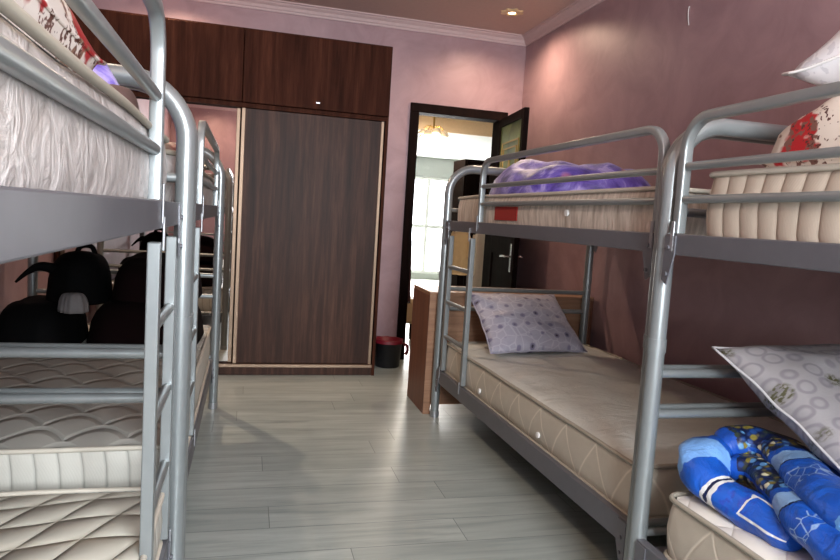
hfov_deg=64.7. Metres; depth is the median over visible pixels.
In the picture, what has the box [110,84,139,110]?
pillow
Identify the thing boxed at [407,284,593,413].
desk
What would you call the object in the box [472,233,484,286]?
coat
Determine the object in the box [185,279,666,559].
floor
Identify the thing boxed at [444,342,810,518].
mattress
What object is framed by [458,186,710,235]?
mattress
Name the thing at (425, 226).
window
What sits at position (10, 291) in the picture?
wall
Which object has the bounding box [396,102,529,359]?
door
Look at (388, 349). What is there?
waste bin
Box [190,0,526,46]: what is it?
trim
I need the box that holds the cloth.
[57,292,88,313]
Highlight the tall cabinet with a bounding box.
[450,159,489,285]
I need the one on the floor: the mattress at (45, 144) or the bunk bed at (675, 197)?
the bunk bed at (675, 197)
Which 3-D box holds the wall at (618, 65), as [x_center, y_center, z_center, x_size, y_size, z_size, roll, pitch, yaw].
[1.725,-0.322,2.537,0.120,2.800,7.040,2,5,-15]
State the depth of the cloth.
2.94 m
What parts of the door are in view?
glass panel, handle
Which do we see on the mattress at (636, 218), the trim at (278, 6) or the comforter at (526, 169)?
the comforter at (526, 169)
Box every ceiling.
[281,0,575,34]
[417,130,491,160]
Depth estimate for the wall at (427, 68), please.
5.51 m
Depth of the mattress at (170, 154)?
1.88 m
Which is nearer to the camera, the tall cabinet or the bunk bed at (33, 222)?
the bunk bed at (33, 222)
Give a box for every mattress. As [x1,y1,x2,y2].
[0,0,169,200]
[0,323,210,491]
[0,487,164,559]
[165,149,214,204]
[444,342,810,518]
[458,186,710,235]
[663,488,813,559]
[706,163,839,243]
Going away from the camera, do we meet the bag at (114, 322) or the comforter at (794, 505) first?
the comforter at (794, 505)
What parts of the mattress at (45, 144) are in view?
panel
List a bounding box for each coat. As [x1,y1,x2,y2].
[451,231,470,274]
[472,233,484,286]
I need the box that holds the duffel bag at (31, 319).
[0,295,88,342]
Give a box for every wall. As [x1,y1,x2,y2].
[0,3,67,313]
[92,0,525,336]
[411,156,457,279]
[516,0,839,419]
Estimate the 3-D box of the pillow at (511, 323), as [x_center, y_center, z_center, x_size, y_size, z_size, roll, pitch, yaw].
[0.629,0.248,3.854,0.628,0.306,0.397,2,5,-18]
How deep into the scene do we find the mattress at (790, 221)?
1.53 m
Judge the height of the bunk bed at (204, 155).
1.546 m
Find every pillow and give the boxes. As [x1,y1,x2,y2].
[0,0,105,75]
[110,84,139,110]
[471,292,586,353]
[711,344,839,472]
[759,96,839,167]
[781,30,839,85]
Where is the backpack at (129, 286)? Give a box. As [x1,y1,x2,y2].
[112,252,201,303]
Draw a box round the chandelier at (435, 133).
[418,117,448,139]
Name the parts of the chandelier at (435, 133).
arm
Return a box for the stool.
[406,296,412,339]
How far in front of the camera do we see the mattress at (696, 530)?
1.72 m
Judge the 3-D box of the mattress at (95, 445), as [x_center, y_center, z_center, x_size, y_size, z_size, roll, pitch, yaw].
[-1.422,0.453,2.774,0.947,0.235,2.047,2,5,-15]
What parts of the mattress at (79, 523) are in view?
panel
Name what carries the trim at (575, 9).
attached to the wall at (618, 65)
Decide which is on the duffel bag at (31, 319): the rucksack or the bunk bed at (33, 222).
the rucksack
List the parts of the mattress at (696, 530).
panel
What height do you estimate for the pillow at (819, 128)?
0.239 m
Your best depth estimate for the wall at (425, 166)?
13.35 m
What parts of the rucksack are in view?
carry handle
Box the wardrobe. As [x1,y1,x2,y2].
[54,5,392,375]
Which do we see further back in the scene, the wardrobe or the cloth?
the wardrobe
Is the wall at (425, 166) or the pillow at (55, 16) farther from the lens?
the wall at (425, 166)
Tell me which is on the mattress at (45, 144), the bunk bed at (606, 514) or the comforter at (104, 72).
the comforter at (104, 72)
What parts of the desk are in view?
panel, panel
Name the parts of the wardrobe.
cupboard door, mirror door, cupboard door, sliding door, cupboard door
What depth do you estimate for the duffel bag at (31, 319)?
2.97 m
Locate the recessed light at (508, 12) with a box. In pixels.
[501,8,522,15]
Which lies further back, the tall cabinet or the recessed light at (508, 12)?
the tall cabinet
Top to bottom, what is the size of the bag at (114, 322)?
0.229 m
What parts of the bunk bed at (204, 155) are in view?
frame, frame, rail, rail, guard rail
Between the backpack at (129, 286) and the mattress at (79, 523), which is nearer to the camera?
the mattress at (79, 523)
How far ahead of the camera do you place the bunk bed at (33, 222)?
1.40 m
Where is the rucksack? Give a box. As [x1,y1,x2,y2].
[14,244,111,305]
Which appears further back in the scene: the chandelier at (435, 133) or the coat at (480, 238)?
the chandelier at (435, 133)
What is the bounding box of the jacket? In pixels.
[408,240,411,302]
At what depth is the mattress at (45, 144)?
0.71 m
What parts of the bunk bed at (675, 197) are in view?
rail, frame, rail, guard rail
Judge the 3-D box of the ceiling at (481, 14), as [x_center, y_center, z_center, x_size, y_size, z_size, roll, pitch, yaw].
[0.073,-1.833,1.950,3.726,0.100,7.040,2,5,-15]
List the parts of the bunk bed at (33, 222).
rail, frame, guard rail, rail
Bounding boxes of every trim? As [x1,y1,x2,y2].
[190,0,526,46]
[418,115,492,136]
[522,0,604,45]
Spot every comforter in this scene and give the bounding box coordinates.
[93,64,118,84]
[489,159,650,194]
[677,425,839,559]
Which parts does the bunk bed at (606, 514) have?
frame, rail, rail, guard rail, frame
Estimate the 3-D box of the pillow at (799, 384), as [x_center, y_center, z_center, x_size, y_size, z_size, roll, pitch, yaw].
[1.247,0.363,1.815,0.770,0.329,0.432,2,5,-15]
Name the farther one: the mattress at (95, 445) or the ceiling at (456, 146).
the ceiling at (456, 146)
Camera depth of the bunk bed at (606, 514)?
2.70 m
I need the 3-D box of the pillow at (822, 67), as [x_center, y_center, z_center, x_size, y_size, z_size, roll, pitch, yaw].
[1.372,-0.603,1.534,0.704,0.294,0.605,2,5,-15]
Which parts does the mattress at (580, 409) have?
panel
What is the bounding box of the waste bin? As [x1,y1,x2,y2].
[375,336,408,368]
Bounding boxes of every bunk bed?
[0,0,196,559]
[0,85,224,559]
[429,126,775,559]
[627,81,839,559]
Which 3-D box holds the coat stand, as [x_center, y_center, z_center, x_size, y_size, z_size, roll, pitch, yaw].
[0.461,-0.042,6.757,0.330,1.321,0.330,4,5,7]
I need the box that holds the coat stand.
[463,275,466,285]
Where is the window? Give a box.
[411,176,448,273]
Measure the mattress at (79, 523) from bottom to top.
0.162 m

